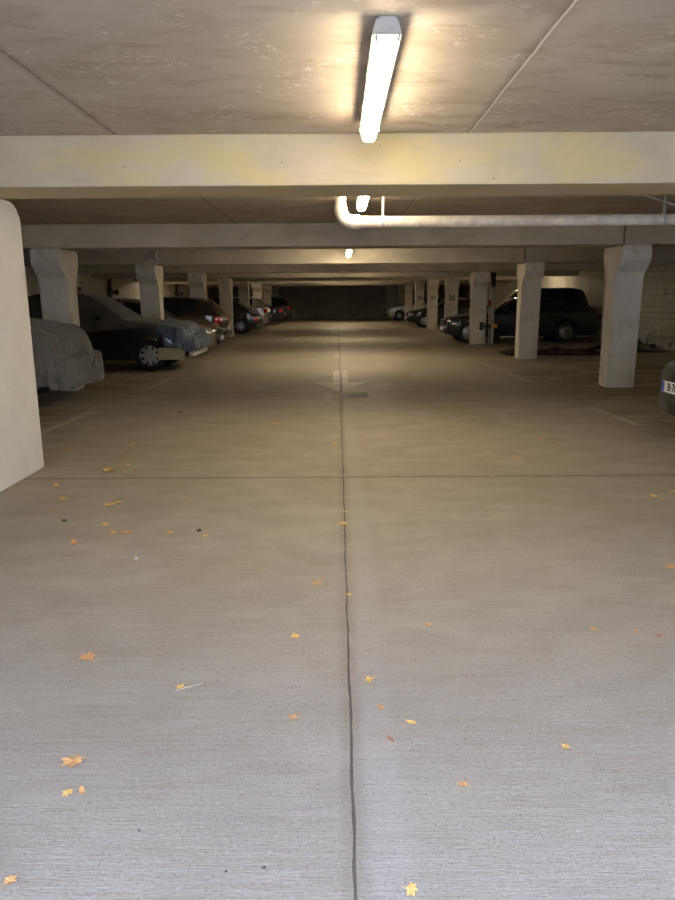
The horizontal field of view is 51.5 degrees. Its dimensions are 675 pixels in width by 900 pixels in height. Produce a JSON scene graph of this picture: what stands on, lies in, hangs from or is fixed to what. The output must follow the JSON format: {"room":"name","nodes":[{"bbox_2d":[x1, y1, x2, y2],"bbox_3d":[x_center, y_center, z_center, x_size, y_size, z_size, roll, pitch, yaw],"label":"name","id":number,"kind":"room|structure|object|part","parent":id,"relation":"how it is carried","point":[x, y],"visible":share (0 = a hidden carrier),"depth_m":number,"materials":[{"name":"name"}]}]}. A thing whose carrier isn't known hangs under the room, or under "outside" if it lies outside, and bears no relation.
{"room":"parking garage","nodes":[
{"label":"parking garage","id":0,"kind":"room"},
{"bbox_2d":[25,266,208,299],"bbox_3d":[-9.387,-5.159,24.825,0.200,2.560,52.500,0,12,0],"label":"wall","id":1,"kind":"structure","parent":0,"point":[127,288],"depth_m":28.28,"materials":[{"name":"white paint"}]},
{"bbox_2d":[107,279,118,297],"bbox_3d":[-9.053,-5.929,28.363,0.472,2.560,0.196,2,13,12],"label":"pipe","id":2,"kind":"object","parent":1,"relation":"attached to","point":[109,289],"visible":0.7,"depth_m":28.20,"materials":[{"name":"black metal"}]},
{"bbox_2d":[175,284,182,296],"bbox_3d":[-9.047,-8.475,40.090,0.472,2.560,0.196,2,13,12],"label":"pipe","id":3,"kind":"object","parent":1,"relation":"attached to","point":[176,285],"visible":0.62,"depth_m":39.91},
{"bbox_2d":[156,318,210,351],"bbox_3d":[-3.220,-2.515,15.116,0.896,0.652,1.963,0,12,0],"label":"cover","id":4,"kind":"object","parent":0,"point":[176,331],"visible":0.99,"depth_m":14.38,"materials":[{"name":"blue fabric"}]},
{"bbox_2d":[208,286,464,318],"bbox_3d":[-0.076,-10.803,50.559,18.800,2.560,0.200,0,12,0],"label":"wall","id":5,"kind":"structure","parent":0,"point":[348,301],"depth_m":50.44,"materials":[{"name":"concrete"}]},
{"bbox_2d":[0,318,674,899],"bbox_3d":[0.019,-3.323,22.610,18.900,0.200,58.000,0,12,0],"label":"floor","id":6,"kind":"structure","parent":0,"point":[512,570],"depth_m":3.13,"materials":[{"name":"concrete"}]},
{"bbox_2d":[1,874,17,885],"bbox_3d":[-0.836,1.097,1.785,0.038,0.006,0.035,-1,12,-2],"label":"fallen leaf","id":7,"kind":"object","parent":6,"relation":"on","point":[8,880],"visible":1,"depth_m":1.79,"materials":[{"name":"plant"}]},
{"bbox_2d":[0,199,43,491],"bbox_3d":[-2.820,-0.838,5.550,0.450,2.217,0.840,0,12,0],"label":"concrete pillar","id":8,"kind":"structure","parent":6,"relation":"on","point":[21,451],"depth_m":5.63,"materials":[{"name":"white concrete"}]},
{"bbox_2d":[37,387,48,394],"bbox_3d":[-5.990,-1.317,10.102,4.081,1.258,1.737,0,12,0],"label":"car","id":9,"kind":"object","parent":6,"relation":"on","point":[40,390],"visible":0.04,"depth_m":10.73,"materials":[{"name":"black paint"}]},
{"bbox_2d":[30,318,104,390],"bbox_3d":[-5.975,-1.498,10.064,4.971,1.338,1.956,0,12,0],"label":"cover","id":10,"kind":"object","parent":9,"relation":"on","point":[65,358],"visible":0.6,"depth_m":9.55,"materials":[{"name":"grey fabric"}]},
{"bbox_2d":[29,248,83,390],"bbox_3d":[-4.463,-2.070,11.269,0.450,2.217,0.800,0,12,0],"label":"concrete column","id":11,"kind":"structure","parent":6,"relation":"on","point":[56,269],"depth_m":11.04,"materials":[{"name":"grey concrete"}]},
{"bbox_2d":[61,788,72,796],"bbox_3d":[-0.811,1.029,2.103,0.036,0.005,0.040,-5,13,-19],"label":"fallen leaf","id":12,"kind":"object","parent":6,"relation":"on","point":[66,793],"visible":1,"depth_m":2.10,"materials":[{"name":"yellow plant"}]},
{"bbox_2d":[41,410,98,434],"bbox_3d":[-3.277,-0.348,8.522,0.110,0.002,1.802,0,12,3],"label":"painted line","id":13,"kind":"object","parent":6,"relation":"on","point":[53,427],"visible":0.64,"depth_m":8.51,"materials":[{"name":"white paint"}]},
{"bbox_2d":[70,539,76,544],"bbox_3d":[-1.602,0.561,4.251,0.045,0.014,0.100,-4,13,-18],"label":"fallen leaf","id":14,"kind":"object","parent":6,"relation":"on","point":[74,541],"visible":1,"depth_m":4.26,"materials":[{"name":"orange plant"}]},
{"bbox_2d":[61,752,87,767],"bbox_3d":[-0.847,0.995,2.244,0.069,0.010,0.082,11,16,41],"label":"fallen leaf","id":15,"kind":"object","parent":6,"relation":"on","point":[70,761],"visible":1,"depth_m":2.24,"materials":[{"name":"orange plant"}]},
{"bbox_2d":[79,786,84,794],"bbox_3d":[-0.771,1.026,2.109,0.018,0.006,0.044,-6,13,-24],"label":"fallen leaf","id":16,"kind":"object","parent":6,"relation":"on","point":[81,789],"visible":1,"depth_m":2.11,"materials":[{"name":"plant"}]},
{"bbox_2d":[79,651,100,660],"bbox_3d":[-1.032,0.854,2.896,0.096,0.011,0.080,7,14,29],"label":"fallen leaf","id":17,"kind":"object","parent":6,"relation":"on","point":[89,655],"visible":1,"depth_m":2.90,"materials":[{"name":"orange plant"}]},
{"bbox_2d":[86,315,207,370],"bbox_3d":[-5.353,-2.580,15.099,4.788,1.599,1.980,0,12,0],"label":"car","id":18,"kind":"object","parent":6,"relation":"on","point":[140,345],"visible":0.33,"depth_m":14.33,"materials":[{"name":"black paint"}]},
{"bbox_2d":[28,291,163,331],"bbox_3d":[-5.212,-2.990,15.010,3.405,0.827,1.858,0,12,0],"label":"cover","id":19,"kind":"object","parent":18,"relation":"on","point":[115,316],"visible":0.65,"depth_m":14.30,"materials":[{"name":"grey fabric"}]},
{"bbox_2d":[95,315,101,320],"bbox_3d":[-4.836,-2.678,14.166,0.100,0.120,0.200,0,12,0],"label":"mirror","id":20,"kind":"object","parent":18,"relation":"attached to","point":[97,317],"depth_m":14.08,"materials":[{"name":"black paint"}]},
{"bbox_2d":[135,265,163,340],"bbox_3d":[-4.380,-3.216,16.546,0.450,2.217,0.800,0,12,0],"label":"concrete column","id":21,"kind":"structure","parent":6,"relation":"on","point":[149,277],"depth_m":16.32,"materials":[{"name":"grey concrete"}]},
{"bbox_2d":[141,377,176,389],"bbox_3d":[-3.126,-1.177,12.333,0.110,0.002,1.802,0,12,3],"label":"painted line","id":22,"kind":"object","parent":6,"relation":"on","point":[171,378],"visible":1,"depth_m":12.28,"materials":[{"name":"white paint"}]},
{"bbox_2d":[113,298,224,347],"bbox_3d":[-5.187,-3.255,18.480,4.282,1.480,1.998,0,12,0],"label":"hatchback car","id":23,"kind":"object","parent":6,"relation":"on","point":[215,331],"visible":0.16,"depth_m":17.93,"materials":[{"name":"grey paint"}]},
{"bbox_2d":[216,328,223,333],"bbox_3d":[-3.107,-3.147,18.505,0.090,0.120,0.620,0,12,0],"label":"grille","id":24,"kind":"object","parent":23,"relation":"attached to","point":[219,330],"depth_m":18.32,"materials":[{"name":"black plastic"}]},
{"bbox_2d":[216,338,224,343],"bbox_3d":[-3.115,-2.895,18.560,0.110,0.130,0.850,0,12,0],"label":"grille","id":25,"kind":"object","parent":23,"relation":"attached to","point":[218,340],"depth_m":18.31,"materials":[{"name":"black plastic"}]},
{"bbox_2d":[174,684,184,688],"bbox_3d":[-0.600,0.903,2.674,0.037,0.006,0.040,-6,14,-25],"label":"fallen leaf","id":26,"kind":"object","parent":6,"relation":"on","point":[180,686],"visible":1,"depth_m":2.67,"materials":[{"name":"yellow plant"}]},
{"bbox_2d":[187,273,206,298],"bbox_3d":[-4.328,-4.362,21.823,0.450,2.217,0.800,0,12,0],"label":"concrete column","id":27,"kind":"structure","parent":6,"relation":"on","point":[197,282],"depth_m":21.48,"materials":[{"name":"beige concrete"}]},
{"bbox_2d":[163,296,231,339],"bbox_3d":[-5.311,-3.743,20.631,4.232,1.525,1.998,0,12,0],"label":"hatchback car","id":28,"kind":"object","parent":6,"relation":"on","point":[202,308],"visible":0.16,"depth_m":19.88,"materials":[{"name":"brown paint"}]},
{"bbox_2d":[214,316,220,322],"bbox_3d":[-3.418,-3.706,19.919,0.200,0.190,0.200,-3,13,-14],"label":"tail light","id":29,"kind":"object","parent":28,"relation":"attached to","point":[217,319],"depth_m":19.83,"materials":[{"name":"red plastic"}]},
{"bbox_2d":[218,278,233,336],"bbox_3d":[-4.306,-5.508,27.100,0.450,2.217,0.800,0,12,0],"label":"concrete column","id":30,"kind":"structure","parent":6,"relation":"on","point":[225,285],"depth_m":26.92,"materials":[{"name":"grey concrete"}]},
{"bbox_2d":[210,297,263,333],"bbox_3d":[-5.282,-5.745,29.866,4.182,1.517,1.998,0,12,0],"label":"car","id":31,"kind":"object","parent":6,"relation":"on","point":[251,319],"visible":0.4,"depth_m":29.13,"materials":[{"name":"paint"}]},
{"bbox_2d":[238,281,249,317],"bbox_3d":[-4.303,-6.654,32.377,0.450,2.217,0.800,0,12,0],"label":"concrete column","id":32,"kind":"structure","parent":6,"relation":"on","point":[243,286],"depth_m":32.13,"materials":[{"name":"grey concrete"}]},
{"bbox_2d":[233,297,271,328],"bbox_3d":[-5.330,-6.731,34.359,4.182,1.539,1.997,0,12,0],"label":"hatchback car","id":33,"kind":"object","parent":6,"relation":"on","point":[258,305],"visible":0.14,"depth_m":33.61,"materials":[{"name":"silver metal"}]},
{"bbox_2d":[252,284,261,298],"bbox_3d":[-4.301,-7.800,37.654,0.450,2.217,0.800,0,12,0],"label":"concrete column","id":34,"kind":"structure","parent":6,"relation":"on","point":[256,288],"depth_m":37.32,"materials":[{"name":"beige concrete"}]},
{"bbox_2d":[263,285,270,304],"bbox_3d":[-4.298,-8.946,42.931,0.450,2.217,0.800,0,12,0],"label":"concrete column","id":35,"kind":"structure","parent":6,"relation":"on","point":[266,288],"depth_m":42.67,"materials":[{"name":"beige concrete"}]},
{"bbox_2d":[264,303,285,324],"bbox_3d":[-5.227,-7.767,39.455,4.582,1.400,2.000,0,12,0],"label":"car","id":36,"kind":"object","parent":6,"relation":"on","point":[277,312],"visible":0.13,"depth_m":38.69,"materials":[{"name":"paint"}]},
{"bbox_2d":[271,287,278,296],"bbox_3d":[-4.296,-10.092,48.208,0.450,2.217,0.800,0,12,0],"label":"concrete column","id":37,"kind":"structure","parent":6,"relation":"on","point":[274,290],"depth_m":47.83,"materials":[{"name":"beige concrete"}]},
{"bbox_2d":[262,297,292,321],"bbox_3d":[-4.976,-8.947,44.520,4.282,1.554,1.998,0,12,0],"label":"hatchback car","id":38,"kind":"object","parent":6,"relation":"on","point":[275,301],"visible":0.17,"depth_m":43.76,"materials":[{"name":"black paint"}]},
{"bbox_2d":[288,714,298,720],"bbox_3d":[-0.154,0.944,2.476,0.040,0.005,0.041,-4,13,-16],"label":"fallen leaf","id":39,"kind":"object","parent":6,"relation":"on","point":[294,715],"visible":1,"depth_m":2.48,"materials":[{"name":"orange plant"}]},
{"bbox_2d":[290,632,299,639],"bbox_3d":[-0.184,0.814,3.067,0.046,0.007,0.051,6,14,28],"label":"fallen leaf","id":40,"kind":"object","parent":6,"relation":"on","point":[294,635],"visible":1,"depth_m":3.07,"materials":[{"name":"plant"}]},
{"bbox_2d":[316,371,364,391],"bbox_3d":[0.059,-1.269,12.669,0.930,0.002,3.300,0,12,0],"label":"painted arrow","id":41,"kind":"object","parent":6,"relation":"on","point":[335,384],"visible":1,"depth_m":12.14,"materials":[{"name":"white paint"}]},
{"bbox_2d":[342,392,367,396],"bbox_3d":[0.264,-0.836,10.706,0.400,0.028,0.480,0,12,0],"label":"floor drain","id":42,"kind":"object","parent":6,"relation":"on","point":[351,394],"visible":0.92,"depth_m":10.70,"materials":[{"name":"metal"}]},
{"bbox_2d":[365,676,375,682],"bbox_3d":[0.126,0.888,2.719,0.046,0.006,0.063,12,17,43],"label":"fallen leaf","id":43,"kind":"object","parent":6,"relation":"on","point":[369,679],"visible":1,"depth_m":2.71,"materials":[{"name":"plant"}]},
{"bbox_2d":[386,287,396,317],"bbox_3d":[3.850,-10.554,50.148,0.750,2.200,0.695,0,12,0],"label":"wall pier","id":44,"kind":"object","parent":6,"relation":"on","point":[391,292],"visible":0.73,"depth_m":49.73,"materials":[{"name":"concrete"}]},
{"bbox_2d":[398,286,404,318],"bbox_3d":[4.394,-10.141,48.194,0.450,2.217,0.800,0,12,0],"label":"concrete column","id":45,"kind":"structure","parent":6,"relation":"on","point":[401,289],"depth_m":47.97,"materials":[{"name":"grey concrete"}]},
{"bbox_2d":[404,285,412,321],"bbox_3d":[4.362,-8.995,42.917,0.450,2.217,0.800,0,12,0],"label":"concrete column","id":46,"kind":"structure","parent":6,"relation":"on","point":[408,288],"depth_m":42.73,"materials":[{"name":"grey concrete"}]},
{"bbox_2d":[401,882,418,896],"bbox_3d":[0.185,1.099,1.752,0.039,0.005,0.046,-4,13,-18],"label":"fallen leaf","id":47,"kind":"object","parent":6,"relation":"on","point":[411,889],"visible":1,"depth_m":1.75,"materials":[{"name":"yellow plant"}]},
{"bbox_2d":[405,720,416,723],"bbox_3d":[0.256,0.948,2.441,0.045,0.006,0.019,3,13,14],"label":"fallen leaf","id":48,"kind":"object","parent":6,"relation":"on","point":[408,721],"visible":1,"depth_m":2.44,"materials":[{"name":"yellow plant"}]},
{"bbox_2d":[385,297,444,320],"bbox_3d":[5.325,-9.289,45.976,4.382,1.481,1.999,0,12,0],"label":"hatchback car","id":49,"kind":"object","parent":6,"relation":"on","point":[393,311],"visible":0.34,"depth_m":45.23,"materials":[{"name":"silver metal"}]},
{"bbox_2d":[414,283,424,324],"bbox_3d":[4.389,-7.850,37.639,0.450,2.217,0.800,0,12,0],"label":"concrete column","id":50,"kind":"structure","parent":6,"relation":"on","point":[419,287],"depth_m":37.42,"materials":[{"name":"white concrete"}]},
{"bbox_2d":[426,280,438,328],"bbox_3d":[4.387,-6.704,32.362,0.450,2.217,0.800,0,12,0],"label":"concrete column","id":51,"kind":"structure","parent":6,"relation":"on","point":[432,285],"depth_m":32.24,"materials":[{"name":"white concrete"}]},
{"bbox_2d":[405,298,469,326],"bbox_3d":[5.720,-6.932,35.231,4.582,1.429,1.999,0,12,0],"label":"car","id":52,"kind":"object","parent":6,"relation":"on","point":[416,316],"visible":0.47,"depth_m":34.47,"materials":[{"name":"black paint"}]},
{"bbox_2d":[444,277,459,335],"bbox_3d":[4.404,-5.558,27.085,0.450,2.217,0.800,0,12,0],"label":"concrete column","id":53,"kind":"structure","parent":6,"relation":"on","point":[451,283],"depth_m":26.89,"materials":[{"name":"white concrete"}]},
{"bbox_2d":[458,780,469,786],"bbox_3d":[0.383,1.016,2.131,0.038,0.004,0.036,-5,13,-21],"label":"fallen leaf","id":54,"kind":"object","parent":6,"relation":"on","point":[462,783],"visible":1,"depth_m":2.13,"materials":[{"name":"plant"}]},
{"bbox_2d":[469,271,489,344],"bbox_3d":[4.392,-4.412,21.808,0.450,2.217,0.800,0,12,0],"label":"concrete column","id":55,"kind":"structure","parent":6,"relation":"on","point":[479,280],"depth_m":21.69,"materials":[{"name":"grey concrete"}]},
{"bbox_2d":[479,322,496,329],"bbox_3d":[4.685,-3.849,21.741,0.540,0.240,0.110,0,12,0],"label":"bracket","id":56,"kind":"object","parent":55,"relation":"attached to","point":[481,325],"visible":1,"depth_m":21.71,"materials":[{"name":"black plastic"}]},
{"bbox_3d":[4.465,-3.849,21.747,0.100,0.240,0.100,0,12,0],"label":"plate","id":57,"kind":"part","parent":56,"relation":"part of","materials":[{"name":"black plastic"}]},
{"bbox_2d":[487,287,490,343],"bbox_3d":[4.758,-4.207,21.950,0.090,1.750,0.050,0,12,0],"label":"marker post","id":58,"kind":"object","parent":6,"relation":"on","point":[489,301],"visible":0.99,"depth_m":21.89,"materials":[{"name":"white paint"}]},
{"bbox_2d":[489,272,495,343],"bbox_3d":[4.875,-4.462,22.053,0.185,2.204,0.180,0,12,0],"label":"downpipe","id":59,"kind":"object","parent":6,"relation":"on","point":[493,274],"visible":1,"depth_m":21.98,"materials":[{"name":"black plastic"}]},
{"bbox_2d":[439,287,600,342],"bbox_3d":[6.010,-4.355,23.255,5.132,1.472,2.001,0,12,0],"label":"car","id":60,"kind":"object","parent":6,"relation":"on","point":[573,321],"visible":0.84,"depth_m":22.48,"materials":[{"name":"paint"}]},
{"bbox_2d":[596,314,600,319],"bbox_3d":[8.353,-4.283,22.551,0.200,0.190,0.200,-3,13,-14],"label":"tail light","id":61,"kind":"object","parent":60,"relation":"attached to","point":[598,316],"depth_m":22.46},
{"bbox_2d":[508,374,531,381],"bbox_3d":[3.329,-1.330,12.859,0.110,0.002,1.300,-1,12,-1],"label":"painted line","id":62,"kind":"object","parent":6,"relation":"on","point":[513,375],"visible":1,"depth_m":12.78,"materials":[{"name":"white paint"}]},
{"bbox_2d":[515,262,544,358],"bbox_3d":[4.510,-3.267,16.531,0.450,2.217,0.800,0,12,0],"label":"concrete column","id":63,"kind":"structure","parent":6,"relation":"on","point":[530,275],"depth_m":16.42,"materials":[{"name":"grey concrete"}]},
{"bbox_2d":[498,346,600,355],"bbox_3d":[5.616,-2.601,18.223,2.702,0.172,1.326,0,12,0],"label":"plastic sheeting","id":64,"kind":"object","parent":6,"relation":"on","point":[552,350],"visible":0.78,"depth_m":17.89,"materials":[{"name":"black plastic"}]},
{"bbox_2d":[537,347,576,347],"bbox_3d":[6.168,-2.991,20.428,5.500,0.002,0.100,0,12,0],"label":"painted line","id":65,"kind":"object","parent":6,"relation":"on","point":[537,347],"visible":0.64,"depth_m":20.38,"materials":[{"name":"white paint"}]},
{"bbox_2d":[566,370,661,370],"bbox_3d":[6.615,-1.593,13.977,4.600,0.002,0.100,0,12,0],"label":"painted line","id":66,"kind":"object","parent":6,"relation":"on","point":[566,370],"visible":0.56,"depth_m":13.99,"materials":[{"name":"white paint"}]},
{"bbox_2d":[587,407,643,425],"bbox_3d":[3.422,-0.429,8.706,0.110,0.002,1.402,-1,12,-3],"label":"painted line","id":67,"kind":"object","parent":6,"relation":"on","point":[592,408],"visible":1,"depth_m":8.62,"materials":[{"name":"white paint"}]},
{"bbox_2d":[598,244,652,387],"bbox_3d":[4.577,-2.122,11.254,0.450,2.217,0.800,0,12,0],"label":"concrete column","id":68,"kind":"structure","parent":6,"relation":"on","point":[625,266],"depth_m":11.15,"materials":[{"name":"grey concrete"}]},
{"bbox_2d":[589,339,669,351],"bbox_3d":[7.941,-2.897,19.169,1.656,0.321,1.805,0,12,0],"label":"plastic sheeting","id":69,"kind":"object","parent":6,"relation":"on","point":[641,347],"visible":0.47,"depth_m":18.68,"materials":[{"name":"black plastic"}]},
{"bbox_2d":[658,360,674,415],"bbox_3d":[5.347,-0.773,6.737,4.178,1.487,1.740,0,12,0],"label":"car","id":70,"kind":"object","parent":6,"relation":"on","point":[666,402],"visible":1,"depth_m":7.10,"materials":[{"name":"metal"}]},
{"bbox_3d":[3.268,-0.591,6.777,0.012,0.110,0.520,0,12,0],"label":"number plate","id":71,"kind":"part","parent":70,"relation":"part of","materials":[{"name":"white metal"}]},
{"bbox_2d":[667,401,674,415],"bbox_3d":[3.329,-0.386,6.822,0.050,0.130,0.425,0,12,0],"label":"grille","id":72,"kind":"object","parent":70,"relation":"attached to","point":[671,405],"depth_m":6.93,"materials":[{"name":"black plastic"}]},
{"bbox_2d":[669,374,674,382],"bbox_3d":[3.318,-0.662,6.762,0.090,0.120,0.310,0,12,0],"label":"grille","id":73,"kind":"object","parent":70,"relation":"attached to","point":[672,376],"depth_m":6.84,"materials":[{"name":"black plastic"}]},
{"bbox_2d":[665,564,674,570],"bbox_3d":[1.833,0.635,3.824,0.090,0.011,0.090,-5,13,-22],"label":"fallen leaf","id":74,"kind":"object","parent":6,"relation":"on","point":[670,565],"visible":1,"depth_m":3.83,"materials":[{"name":"orange plant"}]},
{"bbox_2d":[0,0,674,224],"bbox_3d":[-0.096,-6.606,24.609,18.700,0.250,52.700,0,12,0],"label":"ceiling","id":75,"kind":"structure","parent":0,"point":[68,67],"depth_m":3.60,"materials":[{"name":"concrete"}]},
{"bbox_2d":[144,250,158,260],"bbox_3d":[-3.949,-4.163,14.857,0.300,0.280,0.120,4,13,18],"label":"ceiling lamp","id":76,"kind":"object","parent":75,"relation":"attached to","point":[148,257],"visible":0.91,"depth_m":14.84,"materials":[{"name":"metal"}]},
{"bbox_2d":[145,258,158,260],"bbox_3d":[-3.948,-4.051,14.881,0.300,0.050,0.096,4,13,18],"label":"diffuser","id":77,"kind":"object","parent":76,"relation":"attached to","point":[146,259],"depth_m":14.85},
{"bbox_2d":[30,264,476,273],"bbox_3d":[-2.547,-5.602,21.441,13.498,0.340,0.580,0,12,0],"label":"concrete beam","id":78,"kind":"structure","parent":75,"relation":"attached to","point":[342,268],"depth_m":21.17,"materials":[{"name":"grey concrete"}]},
{"bbox_2d":[92,272,447,278],"bbox_3d":[-2.559,-6.747,26.718,13.468,0.340,0.580,0,12,0],"label":"concrete beam","id":79,"kind":"structure","parent":75,"relation":"attached to","point":[362,274],"depth_m":26.45,"materials":[{"name":"grey concrete"}]},
{"bbox_2d":[23,248,524,265],"bbox_3d":[-2.529,-4.456,16.164,13.538,0.340,0.580,0,12,0],"label":"concrete beam","id":80,"kind":"structure","parent":75,"relation":"attached to","point":[375,255],"depth_m":15.88,"materials":[{"name":"grey concrete"}]},
{"bbox_2d":[133,277,428,281],"bbox_3d":[-2.582,-7.893,31.995,13.418,0.340,0.580,0,12,0],"label":"concrete beam","id":81,"kind":"structure","parent":75,"relation":"attached to","point":[354,278],"depth_m":31.73,"materials":[{"name":"grey concrete"}]},
{"bbox_2d":[163,280,415,283],"bbox_3d":[-2.579,-9.039,37.272,13.418,0.340,0.580,0,12,0],"label":"concrete beam","id":82,"kind":"structure","parent":75,"relation":"attached to","point":[408,281],"depth_m":37.01,"materials":[{"name":"beige concrete"}]},
{"bbox_2d":[184,283,405,285],"bbox_3d":[-2.577,-10.185,42.549,13.418,0.340,0.580,0,12,0],"label":"concrete beam","id":83,"kind":"structure","parent":75,"relation":"attached to","point":[310,283],"depth_m":42.29,"materials":[{"name":"beige concrete"}]},
{"bbox_2d":[207,285,397,286],"bbox_3d":[-2.575,-11.330,47.826,13.418,0.340,0.580,0,12,0],"label":"concrete beam","id":84,"kind":"structure","parent":75,"relation":"attached to","point":[279,285],"depth_m":47.56,"materials":[{"name":"beige concrete"}]},
{"bbox_2d":[21,223,623,250],"bbox_3d":[-2.482,-3.311,10.887,13.638,0.340,0.580,0,12,0],"label":"concrete beam","id":85,"kind":"structure","parent":75,"relation":"attached to","point":[232,235],"depth_m":10.61,"materials":[{"name":"grey concrete"}]},
{"bbox_2d":[0,131,674,198],"bbox_3d":[-0.103,-2.076,5.136,18.400,0.340,0.580,0,12,0],"label":"concrete beam","id":86,"kind":"structure","parent":75,"relation":"attached to","point":[622,162],"depth_m":4.86,"materials":[{"name":"beige concrete"}]},
{"bbox_2d":[346,249,352,256],"bbox_3d":[0.241,-4.223,14.740,0.124,0.225,1.800,0,12,0],"label":"ceiling lamp","id":87,"kind":"object","parent":75,"relation":"attached to","point":[348,251],"visible":0.77,"depth_m":14.26,"materials":[{"name":"white plastic"}]},
{"bbox_2d":[356,196,369,210],"bbox_3d":[0.267,-2.568,6.964,0.124,0.160,1.800,0,12,0],"label":"ceiling lamp","id":88,"kind":"object","parent":75,"relation":"attached to","point":[361,204],"visible":0.45,"depth_m":7.29,"materials":[{"name":"white plastic"}]},
{"bbox_2d":[360,16,401,141],"bbox_3d":[0.201,-1.863,3.648,0.124,0.127,1.760,0,12,0],"label":"ceiling lamp","id":89,"kind":"object","parent":75,"relation":"attached to","point":[386,34],"visible":1,"depth_m":3.16,"materials":[{"name":"white plastic"}]},
{"bbox_2d":[398,284,469,285],"bbox_3d":[6.637,-11.383,47.810,4.958,0.340,0.580,0,12,0],"label":"concrete beam","id":90,"kind":"structure","parent":75,"relation":"attached to","point":[442,284],"depth_m":47.56,"materials":[{"name":"beige concrete"}]},
{"bbox_2d":[406,283,469,284],"bbox_3d":[6.635,-10.238,42.533,4.958,0.340,0.580,0,12,0],"label":"concrete beam","id":91,"kind":"structure","parent":75,"relation":"attached to","point":[406,283],"depth_m":42.28,"materials":[{"name":"beige concrete"}]},
{"bbox_2d":[416,280,509,282],"bbox_3d":[6.633,-9.092,37.256,4.958,0.340,0.580,0,12,0],"label":"concrete beam","id":92,"kind":"structure","parent":75,"relation":"attached to","point":[417,281],"depth_m":37.00,"materials":[{"name":"beige concrete"}]},
{"bbox_2d":[429,276,516,279],"bbox_3d":[6.630,-7.946,31.979,4.958,0.340,0.580,0,12,0],"label":"concrete beam","id":93,"kind":"structure","parent":75,"relation":"attached to","point":[430,278],"depth_m":31.72,"materials":[{"name":"grey concrete"}]},
{"bbox_2d":[334,195,674,228],"bbox_3d":[4.531,-2.476,7.064,9.134,0.427,0.202,0,12,0],"label":"drain pipe","id":94,"kind":"object","parent":75,"relation":"hanging from","point":[350,221],"visible":0.8,"depth_m":7.02,"materials":[{"name":"metal"}]},
{"bbox_2d":[448,271,578,276],"bbox_3d":[6.653,-6.800,26.702,4.908,0.340,0.580,0,12,0],"label":"concrete beam","id":95,"kind":"structure","parent":75,"relation":"attached to","point":[547,273],"depth_m":26.44,"materials":[{"name":"grey concrete"}]},
{"bbox_2d":[476,263,604,271],"bbox_3d":[6.665,-5.655,21.425,4.878,0.340,0.580,0,12,0],"label":"concrete beam","id":96,"kind":"structure","parent":75,"relation":"attached to","point":[504,267],"depth_m":21.16,"materials":[{"name":"grey concrete"}]},
{"bbox_2d":[522,247,674,262],"bbox_3d":[6.683,-4.509,16.148,4.838,0.340,0.580,0,12,0],"label":"concrete beam","id":97,"kind":"structure","parent":75,"relation":"attached to","point":[536,254],"depth_m":15.87,"materials":[{"name":"grey concrete"}]},
{"bbox_2d":[611,225,674,246],"bbox_3d":[6.730,-3.363,10.871,4.738,0.340,0.580,0,12,0],"label":"concrete beam","id":98,"kind":"structure","parent":75,"relation":"attached to","point":[656,235],"depth_m":10.60,"materials":[{"name":"grey concrete"}]},
{"bbox_2d":[464,262,674,350],"bbox_3d":[9.212,-5.265,24.793,0.200,2.560,52.500,0,12,0],"label":"wall","id":99,"kind":"structure","parent":0,"point":[657,312],"depth_m":20.58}
]}

